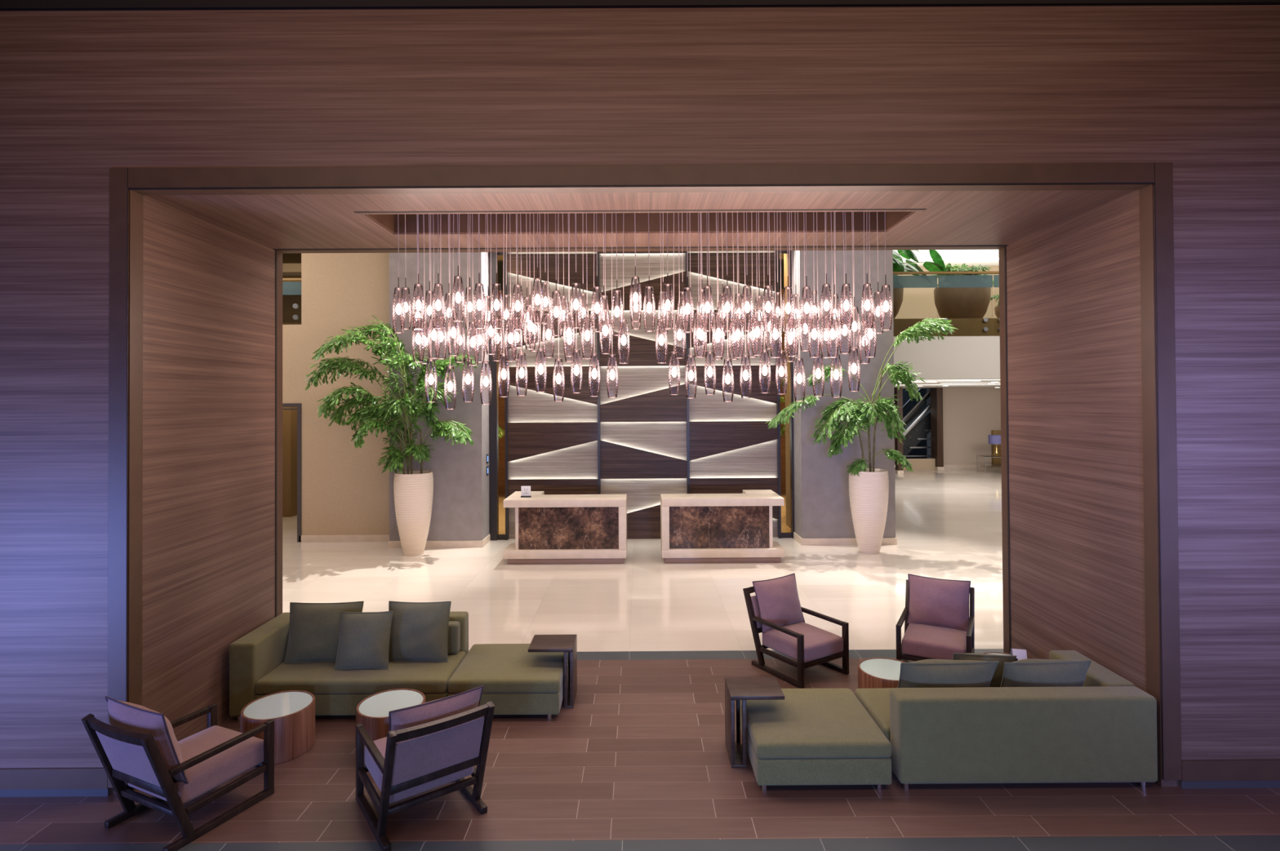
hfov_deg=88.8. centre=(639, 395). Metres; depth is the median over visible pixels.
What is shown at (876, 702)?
seat cushion
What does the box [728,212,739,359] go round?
pendant lamp
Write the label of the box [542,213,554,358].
pendant lamp
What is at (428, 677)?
seat cushion
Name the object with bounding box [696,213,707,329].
pendant lamp
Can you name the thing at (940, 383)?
ceiling light
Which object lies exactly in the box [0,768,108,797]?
baseboard
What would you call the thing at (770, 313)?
pendant lamp
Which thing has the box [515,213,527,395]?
pendant lamp
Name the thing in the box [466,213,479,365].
pendant lamp
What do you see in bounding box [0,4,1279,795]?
wall
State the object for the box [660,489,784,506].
countertop
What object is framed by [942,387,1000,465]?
wall
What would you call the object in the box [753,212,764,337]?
pendant lamp
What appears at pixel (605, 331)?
pendant lamp
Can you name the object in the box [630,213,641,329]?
pendant lamp
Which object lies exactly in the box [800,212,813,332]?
pendant lamp
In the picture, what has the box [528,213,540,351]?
pendant lamp
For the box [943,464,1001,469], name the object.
baseboard
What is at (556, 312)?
pendant lamp
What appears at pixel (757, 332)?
pendant lamp
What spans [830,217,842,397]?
pendant lamp
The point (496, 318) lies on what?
pendant lamp
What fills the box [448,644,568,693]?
cushion
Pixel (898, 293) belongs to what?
bowl
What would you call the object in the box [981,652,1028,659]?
coffee table
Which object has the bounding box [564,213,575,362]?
pendant lamp
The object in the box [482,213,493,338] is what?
pendant lamp
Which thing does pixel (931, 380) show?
ceiling light
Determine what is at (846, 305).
pendant lamp
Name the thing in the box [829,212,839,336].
pendant lamp
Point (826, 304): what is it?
pendant lamp
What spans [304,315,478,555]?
potted palm
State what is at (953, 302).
bowl
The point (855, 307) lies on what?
pendant lamp
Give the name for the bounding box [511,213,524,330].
pendant lamp
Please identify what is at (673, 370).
pendant lamp
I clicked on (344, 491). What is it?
wall
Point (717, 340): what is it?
pendant lamp
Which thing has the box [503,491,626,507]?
countertop
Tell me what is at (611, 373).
pendant lamp
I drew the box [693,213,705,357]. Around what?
pendant lamp
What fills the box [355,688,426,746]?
coffee table
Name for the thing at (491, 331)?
pendant lamp
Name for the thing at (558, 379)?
pendant lamp
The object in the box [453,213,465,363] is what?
pendant lamp
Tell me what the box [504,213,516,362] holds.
pendant lamp
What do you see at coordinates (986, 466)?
shelf
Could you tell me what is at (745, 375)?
pendant lamp
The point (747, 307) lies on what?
pendant lamp
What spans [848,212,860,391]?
pendant lamp
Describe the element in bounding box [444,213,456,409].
pendant lamp
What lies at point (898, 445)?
wall pillar
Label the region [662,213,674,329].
pendant lamp
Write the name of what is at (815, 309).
pendant lamp
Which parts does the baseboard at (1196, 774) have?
kick plate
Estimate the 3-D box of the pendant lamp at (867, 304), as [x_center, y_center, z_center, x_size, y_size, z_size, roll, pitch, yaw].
[1.833,-1.159,5.277,0.098,1.253,0.098,0,-1,0]
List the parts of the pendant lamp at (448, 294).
cord, bulb, lamp shade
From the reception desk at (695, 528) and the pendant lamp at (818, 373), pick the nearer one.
the pendant lamp at (818, 373)
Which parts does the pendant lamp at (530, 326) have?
lamp shade, cord, bulb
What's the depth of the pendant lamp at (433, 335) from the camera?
5.38 m
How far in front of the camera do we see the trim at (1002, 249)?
6.39 m
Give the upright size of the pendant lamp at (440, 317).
1.453 m
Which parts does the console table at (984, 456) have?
leg, glass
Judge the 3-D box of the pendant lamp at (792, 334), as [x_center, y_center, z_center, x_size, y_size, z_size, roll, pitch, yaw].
[1.253,-1.050,5.384,0.099,1.463,0.099,0,-1,0]
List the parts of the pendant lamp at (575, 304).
cord, lamp shade, bulb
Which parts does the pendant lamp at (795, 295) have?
cord, lamp shade, bulb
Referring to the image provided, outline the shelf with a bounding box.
[978,465,1001,467]
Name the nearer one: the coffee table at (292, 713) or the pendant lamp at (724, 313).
the coffee table at (292, 713)
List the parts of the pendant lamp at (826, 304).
cord, lamp shade, bulb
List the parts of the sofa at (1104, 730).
arm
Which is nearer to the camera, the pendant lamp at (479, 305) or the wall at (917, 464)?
the pendant lamp at (479, 305)
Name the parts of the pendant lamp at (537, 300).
lamp shade, cord, bulb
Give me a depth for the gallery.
16.62 m
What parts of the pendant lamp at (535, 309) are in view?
cord, lamp shade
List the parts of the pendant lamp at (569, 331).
cord, lamp shade, bulb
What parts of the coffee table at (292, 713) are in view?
glass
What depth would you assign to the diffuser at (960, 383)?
18.58 m
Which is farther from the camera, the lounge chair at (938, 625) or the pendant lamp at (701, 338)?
the lounge chair at (938, 625)
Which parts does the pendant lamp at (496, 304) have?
lamp shade, cord, bulb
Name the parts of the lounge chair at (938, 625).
leg, armrest, post, rail, leg, armrest, post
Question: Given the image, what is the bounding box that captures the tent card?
[1010,648,1026,661]
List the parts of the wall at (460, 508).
skirting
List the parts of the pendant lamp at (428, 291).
cord, bulb, lamp shade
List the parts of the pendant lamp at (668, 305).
cord, lamp shade, bulb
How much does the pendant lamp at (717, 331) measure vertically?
1.463 m
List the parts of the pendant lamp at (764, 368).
cord, lamp shade, bulb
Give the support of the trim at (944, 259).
attached to the ceiling at (923, 254)
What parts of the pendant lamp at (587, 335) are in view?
cord, lamp shade, bulb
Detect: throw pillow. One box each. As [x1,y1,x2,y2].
[284,601,364,663]
[334,611,392,670]
[388,601,451,662]
[897,659,999,688]
[951,653,1016,687]
[1000,659,1091,687]
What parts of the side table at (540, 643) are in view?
leg, leg, foot plate, panel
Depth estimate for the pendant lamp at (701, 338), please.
5.61 m
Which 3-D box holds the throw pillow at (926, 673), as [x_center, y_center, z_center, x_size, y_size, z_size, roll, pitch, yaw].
[2.273,2.165,4.882,0.726,0.412,0.315,0,-1,-1]
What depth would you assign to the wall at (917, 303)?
20.45 m
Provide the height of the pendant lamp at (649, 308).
1.263 m
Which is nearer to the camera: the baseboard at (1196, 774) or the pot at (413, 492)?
the baseboard at (1196, 774)
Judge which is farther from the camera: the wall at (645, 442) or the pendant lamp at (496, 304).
the wall at (645, 442)
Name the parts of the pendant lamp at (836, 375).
cord, lamp shade, bulb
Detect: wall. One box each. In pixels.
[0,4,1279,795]
[111,195,275,794]
[282,253,301,322]
[282,253,389,535]
[282,407,297,517]
[387,252,490,548]
[488,250,794,540]
[792,249,897,545]
[894,265,999,319]
[902,388,927,458]
[903,458,935,470]
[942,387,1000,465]
[1006,190,1177,786]
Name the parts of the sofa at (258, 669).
arm, seat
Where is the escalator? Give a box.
[902,388,931,457]
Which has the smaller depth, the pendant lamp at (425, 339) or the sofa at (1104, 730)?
the sofa at (1104, 730)
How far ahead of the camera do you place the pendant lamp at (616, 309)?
5.27 m
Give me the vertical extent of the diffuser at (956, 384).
0.002 m
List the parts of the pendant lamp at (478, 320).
cord, lamp shade, bulb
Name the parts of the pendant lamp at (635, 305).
lamp shade, bulb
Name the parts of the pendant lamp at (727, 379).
cord, bulb, lamp shade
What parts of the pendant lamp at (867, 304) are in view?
cord, bulb, lamp shade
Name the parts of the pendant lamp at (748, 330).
cord, lamp shade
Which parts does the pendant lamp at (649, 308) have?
cord, lamp shade, bulb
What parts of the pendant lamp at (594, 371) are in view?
cord, lamp shade, bulb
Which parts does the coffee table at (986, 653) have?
glass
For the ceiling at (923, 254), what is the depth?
19.08 m
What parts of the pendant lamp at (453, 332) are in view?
lamp shade, cord, bulb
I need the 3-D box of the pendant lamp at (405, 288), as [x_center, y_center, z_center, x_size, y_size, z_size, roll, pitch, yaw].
[-2.049,-1.166,5.709,0.098,1.183,0.098,0,-1,0]
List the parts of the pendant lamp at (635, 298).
lamp shade, cord, bulb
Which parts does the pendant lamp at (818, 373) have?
cord, lamp shade, bulb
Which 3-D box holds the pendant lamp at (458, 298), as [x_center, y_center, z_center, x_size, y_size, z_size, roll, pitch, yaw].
[-1.468,-1.180,5.271,0.099,1.173,0.099,-1,-1,39]
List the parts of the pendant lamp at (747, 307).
cord, lamp shade, bulb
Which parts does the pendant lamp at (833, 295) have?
cord, lamp shade, bulb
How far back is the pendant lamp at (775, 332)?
5.39 m
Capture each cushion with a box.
[106,698,186,782]
[127,725,263,804]
[255,651,466,694]
[364,737,473,804]
[390,687,482,730]
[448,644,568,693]
[740,688,891,759]
[753,574,804,632]
[762,622,843,663]
[854,688,892,742]
[902,623,966,660]
[907,574,969,631]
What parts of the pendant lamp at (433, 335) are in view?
cord, lamp shade, bulb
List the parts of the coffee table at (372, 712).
glass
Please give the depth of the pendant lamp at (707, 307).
5.28 m
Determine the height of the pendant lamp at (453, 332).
1.443 m
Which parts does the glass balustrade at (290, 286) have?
handrail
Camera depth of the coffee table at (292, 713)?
4.98 m
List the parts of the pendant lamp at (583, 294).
lamp shade, bulb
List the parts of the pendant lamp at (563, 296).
lamp shade, cord, bulb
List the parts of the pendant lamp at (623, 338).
cord, lamp shade, bulb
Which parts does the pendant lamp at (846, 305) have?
cord, bulb, lamp shade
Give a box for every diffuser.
[955,384,981,385]
[960,382,988,383]
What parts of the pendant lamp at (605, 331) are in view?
lamp shade, cord, bulb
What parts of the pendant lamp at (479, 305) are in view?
bulb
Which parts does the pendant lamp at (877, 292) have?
cord, bulb, lamp shade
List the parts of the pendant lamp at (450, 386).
cord, lamp shade, bulb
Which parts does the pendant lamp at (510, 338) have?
cord, lamp shade, bulb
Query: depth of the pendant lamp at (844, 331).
5.39 m
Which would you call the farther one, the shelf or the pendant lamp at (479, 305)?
the shelf
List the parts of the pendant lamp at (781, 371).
cord, lamp shade, bulb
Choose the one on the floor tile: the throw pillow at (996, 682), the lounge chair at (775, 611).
the lounge chair at (775, 611)
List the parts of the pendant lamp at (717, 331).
cord, bulb, lamp shade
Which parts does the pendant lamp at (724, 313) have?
cord, lamp shade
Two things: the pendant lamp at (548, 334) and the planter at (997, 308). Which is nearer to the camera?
the pendant lamp at (548, 334)
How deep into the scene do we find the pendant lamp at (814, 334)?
5.38 m
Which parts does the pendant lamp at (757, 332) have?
cord, lamp shade, bulb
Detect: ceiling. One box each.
[145,190,1136,248]
[893,249,999,266]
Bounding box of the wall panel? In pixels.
[991,430,1001,464]
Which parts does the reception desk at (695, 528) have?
marble panel, kick plate, panel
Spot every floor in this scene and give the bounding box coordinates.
[0,648,1279,850]
[282,468,1003,652]
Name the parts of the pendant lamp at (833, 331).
cord, lamp shade, bulb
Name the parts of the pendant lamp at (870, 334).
cord, lamp shade, bulb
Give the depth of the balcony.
15.32 m
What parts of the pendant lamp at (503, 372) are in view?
cord, bulb, lamp shade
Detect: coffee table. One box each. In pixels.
[240,690,315,764]
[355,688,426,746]
[857,657,906,688]
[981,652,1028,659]
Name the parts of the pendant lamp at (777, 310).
cord, lamp shade, bulb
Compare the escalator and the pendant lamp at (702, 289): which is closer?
the pendant lamp at (702, 289)
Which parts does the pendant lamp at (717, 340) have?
cord, lamp shade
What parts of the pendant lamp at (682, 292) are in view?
cord, lamp shade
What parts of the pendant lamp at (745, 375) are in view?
cord, lamp shade, bulb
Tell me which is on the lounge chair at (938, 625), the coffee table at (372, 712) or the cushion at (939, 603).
the cushion at (939, 603)
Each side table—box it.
[528,635,577,708]
[724,676,784,768]
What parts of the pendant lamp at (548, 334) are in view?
lamp shade, cord, bulb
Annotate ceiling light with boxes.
[919,384,981,385]
[930,379,999,380]
[939,382,988,383]
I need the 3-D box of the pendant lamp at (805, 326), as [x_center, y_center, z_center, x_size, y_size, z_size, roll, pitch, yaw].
[1.412,-1.078,5.605,0.098,1.403,0.098,0,-1,0]
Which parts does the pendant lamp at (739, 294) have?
cord, bulb, lamp shade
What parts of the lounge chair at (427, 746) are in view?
leg, rail, rail, armrest, post, rail, rail, panel, rail, rail, post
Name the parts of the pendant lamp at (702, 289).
cord, lamp shade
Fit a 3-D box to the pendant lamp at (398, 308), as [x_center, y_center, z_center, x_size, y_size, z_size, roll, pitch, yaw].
[-1.947,-1.132,5.269,0.099,1.263,0.099,0,-1,0]
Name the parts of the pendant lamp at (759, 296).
lamp shade, cord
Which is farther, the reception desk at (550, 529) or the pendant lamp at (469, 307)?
the reception desk at (550, 529)
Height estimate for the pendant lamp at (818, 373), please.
1.793 m
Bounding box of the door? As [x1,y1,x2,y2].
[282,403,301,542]
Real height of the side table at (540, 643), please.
0.520 m
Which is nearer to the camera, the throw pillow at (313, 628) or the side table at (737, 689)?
the side table at (737, 689)
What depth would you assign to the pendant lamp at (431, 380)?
5.49 m
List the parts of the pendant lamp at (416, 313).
lamp shade, cord, bulb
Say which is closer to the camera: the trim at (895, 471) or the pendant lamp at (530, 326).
the pendant lamp at (530, 326)
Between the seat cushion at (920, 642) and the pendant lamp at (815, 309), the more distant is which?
the seat cushion at (920, 642)
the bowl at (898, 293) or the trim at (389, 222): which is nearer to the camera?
the trim at (389, 222)
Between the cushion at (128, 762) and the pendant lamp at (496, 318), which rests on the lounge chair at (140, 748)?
the cushion at (128, 762)
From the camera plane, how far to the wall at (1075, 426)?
5.32 m
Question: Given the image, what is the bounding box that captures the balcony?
[893,336,999,388]
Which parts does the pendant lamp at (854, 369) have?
cord, lamp shade, bulb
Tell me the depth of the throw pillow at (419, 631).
5.87 m
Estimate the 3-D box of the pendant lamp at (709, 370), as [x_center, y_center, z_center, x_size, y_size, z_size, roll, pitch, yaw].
[0.584,-0.889,5.491,0.099,1.773,0.099,-1,-1,28]
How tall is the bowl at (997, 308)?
0.500 m
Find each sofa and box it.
[229,611,468,721]
[854,650,1157,791]
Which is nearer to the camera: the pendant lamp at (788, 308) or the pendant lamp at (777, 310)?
the pendant lamp at (788, 308)
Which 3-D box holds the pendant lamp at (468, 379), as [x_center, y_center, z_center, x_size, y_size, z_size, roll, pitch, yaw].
[-1.446,-0.852,5.487,0.098,1.823,0.098,-1,-1,31]
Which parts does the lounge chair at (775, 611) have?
rail, post, panel, armrest, rail, leg, armrest, rail, leg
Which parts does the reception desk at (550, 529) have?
panel, kick plate, marble panel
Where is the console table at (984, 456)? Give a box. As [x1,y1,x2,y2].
[976,455,1001,473]
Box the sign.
[520,486,531,497]
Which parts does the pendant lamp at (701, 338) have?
cord, lamp shade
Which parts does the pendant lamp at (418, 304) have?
cord, bulb, lamp shade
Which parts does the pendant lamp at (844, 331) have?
cord, bulb, lamp shade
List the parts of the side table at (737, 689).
panel, foot plate, leg, leg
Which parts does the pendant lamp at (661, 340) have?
cord, lamp shade, bulb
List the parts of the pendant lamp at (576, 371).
lamp shade, bulb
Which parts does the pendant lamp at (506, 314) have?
cord, bulb, lamp shade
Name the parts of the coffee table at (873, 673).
glass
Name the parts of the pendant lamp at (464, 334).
cord, lamp shade, bulb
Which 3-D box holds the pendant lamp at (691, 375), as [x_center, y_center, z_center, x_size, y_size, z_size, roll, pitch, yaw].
[0.424,-0.874,5.491,0.099,1.803,0.099,-1,-1,32]
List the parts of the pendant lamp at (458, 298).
cord, lamp shade, bulb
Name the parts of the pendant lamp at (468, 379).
lamp shade, cord, bulb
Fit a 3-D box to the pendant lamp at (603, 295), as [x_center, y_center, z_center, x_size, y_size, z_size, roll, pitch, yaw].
[-0.318,-1.137,5.712,0.098,1.263,0.098,0,-1,0]
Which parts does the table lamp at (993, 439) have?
lamp shade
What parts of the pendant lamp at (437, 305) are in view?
cord, lamp shade, bulb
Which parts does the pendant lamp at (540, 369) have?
cord, lamp shade, bulb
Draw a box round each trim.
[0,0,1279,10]
[107,162,1182,788]
[272,244,1011,653]
[353,208,926,233]
[894,470,903,474]
[902,257,999,260]
[934,466,943,470]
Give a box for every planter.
[893,249,946,319]
[931,262,991,318]
[990,280,999,318]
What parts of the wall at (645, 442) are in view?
mirror panel, pale panel, dark panel, dark panel, pale panel, dark panel, dark panel, pale panel, pale panel, pale panel, pale panel, dark panel, pale panel, pale panel, dark panel, dark panel, pale panel, pale panel, pale panel, dark panel, dark panel, pale panel, dark panel, dark panel, pale panel, pale panel, dark panel, pale panel, pale panel, dark panel, dark panel, pale panel, dark panel, dark panel, pale panel, mirror panel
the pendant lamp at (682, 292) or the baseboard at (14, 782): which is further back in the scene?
the pendant lamp at (682, 292)
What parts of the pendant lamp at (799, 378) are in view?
cord, lamp shade, bulb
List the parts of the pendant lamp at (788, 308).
cord, lamp shade, bulb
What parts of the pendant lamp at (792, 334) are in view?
cord, lamp shade, bulb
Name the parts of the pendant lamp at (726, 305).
cord, bulb, lamp shade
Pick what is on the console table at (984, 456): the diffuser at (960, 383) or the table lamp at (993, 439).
the table lamp at (993, 439)
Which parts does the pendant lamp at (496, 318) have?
bulb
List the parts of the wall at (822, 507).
skirting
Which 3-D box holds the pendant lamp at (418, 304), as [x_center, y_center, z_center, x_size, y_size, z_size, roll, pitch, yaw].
[-1.788,-1.148,5.269,0.099,1.233,0.099,0,-1,0]
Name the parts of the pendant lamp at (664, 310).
cord, lamp shade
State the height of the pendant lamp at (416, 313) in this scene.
1.263 m
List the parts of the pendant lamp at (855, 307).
cord, bulb, lamp shade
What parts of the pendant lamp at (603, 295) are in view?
lamp shade, cord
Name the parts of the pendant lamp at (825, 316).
cord, bulb, lamp shade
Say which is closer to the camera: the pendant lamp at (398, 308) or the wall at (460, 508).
the pendant lamp at (398, 308)
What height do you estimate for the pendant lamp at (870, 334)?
1.473 m
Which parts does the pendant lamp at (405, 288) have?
cord, lamp shade, bulb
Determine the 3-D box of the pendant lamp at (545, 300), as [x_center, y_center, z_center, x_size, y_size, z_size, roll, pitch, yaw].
[-0.829,-1.194,5.712,0.099,1.143,0.099,-1,-1,36]
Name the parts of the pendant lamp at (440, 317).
lamp shade, bulb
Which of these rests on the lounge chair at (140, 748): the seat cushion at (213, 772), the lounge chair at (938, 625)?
the seat cushion at (213, 772)
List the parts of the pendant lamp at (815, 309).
lamp shade, bulb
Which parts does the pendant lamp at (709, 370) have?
cord, lamp shade, bulb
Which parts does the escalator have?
handrail, skirt rail, skirt rail, handrail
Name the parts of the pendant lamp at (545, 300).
cord, lamp shade, bulb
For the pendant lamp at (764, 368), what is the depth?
5.49 m
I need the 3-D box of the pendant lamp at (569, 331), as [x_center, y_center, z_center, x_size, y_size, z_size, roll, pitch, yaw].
[-0.587,-1.044,5.381,0.098,1.453,0.098,0,-1,0]
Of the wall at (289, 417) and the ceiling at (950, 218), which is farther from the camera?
the wall at (289, 417)
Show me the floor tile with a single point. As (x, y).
(640, 753)
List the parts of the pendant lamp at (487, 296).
cord, bulb, lamp shade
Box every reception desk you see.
[503,491,626,564]
[660,489,784,563]
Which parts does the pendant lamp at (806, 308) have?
cord, lamp shade, bulb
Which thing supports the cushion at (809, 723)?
on the ottoman at (811, 736)
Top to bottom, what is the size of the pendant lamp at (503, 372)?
1.783 m
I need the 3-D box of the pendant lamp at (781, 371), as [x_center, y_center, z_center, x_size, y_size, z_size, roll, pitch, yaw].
[1.184,-0.893,5.492,0.098,1.773,0.098,0,-1,0]
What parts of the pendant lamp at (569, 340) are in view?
cord, bulb, lamp shade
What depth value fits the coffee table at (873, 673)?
5.66 m
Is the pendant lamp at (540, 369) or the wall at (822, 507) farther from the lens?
the wall at (822, 507)
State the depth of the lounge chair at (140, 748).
4.08 m
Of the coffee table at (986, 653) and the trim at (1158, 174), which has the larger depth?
the coffee table at (986, 653)
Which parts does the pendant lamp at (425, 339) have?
cord, bulb, lamp shade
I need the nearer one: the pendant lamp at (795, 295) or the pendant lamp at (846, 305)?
the pendant lamp at (846, 305)
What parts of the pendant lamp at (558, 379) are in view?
cord, lamp shade, bulb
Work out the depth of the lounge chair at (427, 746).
4.09 m
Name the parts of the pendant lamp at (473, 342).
cord, lamp shade, bulb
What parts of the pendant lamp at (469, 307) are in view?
lamp shade, cord, bulb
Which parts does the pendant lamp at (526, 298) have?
cord, lamp shade, bulb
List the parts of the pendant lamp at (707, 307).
cord, lamp shade, bulb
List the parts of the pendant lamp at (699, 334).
cord, lamp shade, bulb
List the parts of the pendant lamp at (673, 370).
cord, lamp shade, bulb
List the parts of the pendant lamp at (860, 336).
cord, lamp shade, bulb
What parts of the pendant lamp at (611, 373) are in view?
cord, lamp shade, bulb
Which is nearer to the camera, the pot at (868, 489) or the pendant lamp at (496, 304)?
the pendant lamp at (496, 304)
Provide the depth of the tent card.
5.71 m
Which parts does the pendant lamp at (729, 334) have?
cord, lamp shade, bulb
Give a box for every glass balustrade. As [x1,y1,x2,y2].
[282,278,301,324]
[893,271,999,336]
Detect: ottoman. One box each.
[448,644,568,719]
[740,688,891,791]
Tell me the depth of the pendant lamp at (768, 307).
5.28 m
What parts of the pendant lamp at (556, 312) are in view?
cord, lamp shade, bulb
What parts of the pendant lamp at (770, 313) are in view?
cord, bulb, lamp shade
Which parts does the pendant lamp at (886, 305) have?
cord, lamp shade, bulb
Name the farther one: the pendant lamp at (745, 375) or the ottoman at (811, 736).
the pendant lamp at (745, 375)
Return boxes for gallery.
[282,263,301,275]
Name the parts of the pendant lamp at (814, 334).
cord, lamp shade, bulb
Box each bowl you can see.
[893,288,903,319]
[933,286,991,318]
[994,305,999,318]
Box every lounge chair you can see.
[81,696,274,850]
[355,685,494,850]
[742,573,848,688]
[895,573,974,662]
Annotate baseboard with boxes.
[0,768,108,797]
[298,534,389,542]
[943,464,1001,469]
[1180,759,1279,789]
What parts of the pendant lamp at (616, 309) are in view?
cord, lamp shade, bulb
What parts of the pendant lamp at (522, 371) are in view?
cord, lamp shade, bulb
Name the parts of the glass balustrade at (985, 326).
handrail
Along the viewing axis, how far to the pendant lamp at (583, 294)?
5.71 m
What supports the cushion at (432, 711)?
on the lounge chair at (427, 746)
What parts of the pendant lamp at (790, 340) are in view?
cord, lamp shade, bulb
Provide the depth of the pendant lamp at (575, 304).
5.27 m
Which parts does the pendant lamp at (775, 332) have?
cord, bulb, lamp shade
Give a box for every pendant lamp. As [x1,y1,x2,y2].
[391,214,404,333]
[400,214,411,329]
[411,213,422,338]
[412,213,424,362]
[412,213,425,329]
[418,213,431,364]
[424,213,435,333]
[425,213,437,402]
[427,213,439,359]
[431,213,444,329]
[435,251,447,359]
[444,213,455,335]
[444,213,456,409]
[447,213,459,356]
[452,213,464,322]
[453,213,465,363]
[462,213,474,402]
[463,217,475,329]
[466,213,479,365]
[472,273,485,329]
[473,213,485,362]
[480,213,492,404]
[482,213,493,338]
[484,213,497,355]
[490,213,502,329]
[491,310,502,361]
[497,213,510,397]
[502,213,512,337]
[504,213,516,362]
[511,213,522,359]
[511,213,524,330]
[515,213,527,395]
[521,213,533,339]
[524,213,536,350]
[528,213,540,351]
[531,213,543,324]
[534,213,546,392]
[539,213,551,324]
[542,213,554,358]
[550,213,562,336]
[552,269,564,401]
[558,213,568,337]
[563,217,574,356]
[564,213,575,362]
[569,213,582,328]
[570,213,582,393]
[577,262,588,335]
[581,213,593,359]
[588,213,599,396]
[591,213,603,332]
[598,222,608,337]
[599,213,611,354]
[606,213,617,398]
[610,213,622,336]
[617,216,629,364]
[629,230,641,322]
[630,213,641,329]
[643,213,655,332]
[655,226,667,364]
[657,213,669,333]
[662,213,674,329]
[668,213,679,395]
[673,213,685,359]
[677,213,688,333]
[681,213,693,333]
[684,225,697,398]
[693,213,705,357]
[695,214,706,358]
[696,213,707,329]
[701,213,713,332]
[704,222,715,395]
[711,212,722,359]
[712,212,724,357]
[718,214,728,336]
[721,213,733,331]
[722,212,733,401]
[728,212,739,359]
[732,212,743,358]
[733,238,744,335]
[739,212,751,398]
[741,212,753,331]
[746,212,758,357]
[751,212,763,355]
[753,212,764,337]
[759,212,770,393]
[762,212,774,331]
[764,219,775,349]
[769,212,782,358]
[773,233,782,334]
[775,234,787,394]
[782,212,794,333]
[784,269,795,362]
[786,212,799,356]
[790,224,801,337]
[793,212,805,401]
[799,212,811,351]
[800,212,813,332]
[808,212,820,358]
[808,268,820,333]
[812,212,824,396]
[820,212,831,358]
[820,230,832,329]
[826,216,839,357]
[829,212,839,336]
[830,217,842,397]
[838,212,851,354]
[840,212,853,329]
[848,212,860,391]
[849,212,860,348]
[858,212,871,364]
[861,213,874,329]
[863,238,876,357]
[872,211,884,333]
[879,216,892,330]
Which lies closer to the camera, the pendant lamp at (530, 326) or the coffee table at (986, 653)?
the pendant lamp at (530, 326)
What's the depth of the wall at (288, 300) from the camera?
18.21 m
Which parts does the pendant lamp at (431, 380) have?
cord, lamp shade, bulb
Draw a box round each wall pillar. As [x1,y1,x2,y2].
[893,387,903,471]
[930,387,943,466]
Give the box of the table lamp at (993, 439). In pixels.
[987,435,1000,456]
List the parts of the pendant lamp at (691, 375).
cord, lamp shade, bulb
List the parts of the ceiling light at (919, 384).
frame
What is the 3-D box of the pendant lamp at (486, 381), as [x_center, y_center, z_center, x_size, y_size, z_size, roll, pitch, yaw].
[-1.296,-0.843,5.487,0.099,1.843,0.099,-1,-1,30]
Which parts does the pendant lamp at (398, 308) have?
lamp shade, cord, bulb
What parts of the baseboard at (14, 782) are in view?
kick plate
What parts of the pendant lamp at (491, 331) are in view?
lamp shade, cord, bulb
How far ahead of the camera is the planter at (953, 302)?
16.77 m
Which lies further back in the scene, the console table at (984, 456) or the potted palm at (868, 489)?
the console table at (984, 456)
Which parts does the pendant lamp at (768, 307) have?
cord, lamp shade, bulb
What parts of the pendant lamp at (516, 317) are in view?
cord, lamp shade, bulb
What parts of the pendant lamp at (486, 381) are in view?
lamp shade, bulb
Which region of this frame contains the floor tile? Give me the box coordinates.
[0,658,1279,844]
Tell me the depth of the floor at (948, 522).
9.77 m
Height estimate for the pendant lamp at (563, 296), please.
1.263 m
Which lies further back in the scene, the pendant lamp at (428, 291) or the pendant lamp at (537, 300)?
the pendant lamp at (428, 291)
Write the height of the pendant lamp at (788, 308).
1.273 m
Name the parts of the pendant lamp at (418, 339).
lamp shade, bulb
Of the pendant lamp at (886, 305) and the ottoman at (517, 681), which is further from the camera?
the ottoman at (517, 681)
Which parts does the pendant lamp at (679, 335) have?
cord, lamp shade, bulb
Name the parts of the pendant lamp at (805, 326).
cord, lamp shade, bulb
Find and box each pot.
[393,471,433,555]
[848,468,888,554]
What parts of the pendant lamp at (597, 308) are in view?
cord, lamp shade, bulb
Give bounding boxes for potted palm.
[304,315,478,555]
[766,317,956,554]
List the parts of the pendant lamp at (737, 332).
cord, lamp shade, bulb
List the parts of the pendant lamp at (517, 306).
lamp shade, bulb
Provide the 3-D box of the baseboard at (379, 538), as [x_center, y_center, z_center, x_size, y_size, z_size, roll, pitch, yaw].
[-5.646,2.789,12.709,1.966,0.130,0.020,0,-1,0]
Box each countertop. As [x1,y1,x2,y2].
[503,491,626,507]
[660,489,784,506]
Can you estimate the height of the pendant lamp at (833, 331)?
1.473 m
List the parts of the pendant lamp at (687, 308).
cord, lamp shade, bulb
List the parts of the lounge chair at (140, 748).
post, rail, panel, rail, rail, post, armrest, leg, armrest, rail, leg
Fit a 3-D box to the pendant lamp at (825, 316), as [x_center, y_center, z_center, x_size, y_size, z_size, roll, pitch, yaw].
[1.593,-1.049,5.605,0.098,1.463,0.098,0,-1,0]
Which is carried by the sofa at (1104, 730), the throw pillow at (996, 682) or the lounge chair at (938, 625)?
the throw pillow at (996, 682)
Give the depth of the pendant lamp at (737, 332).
5.38 m

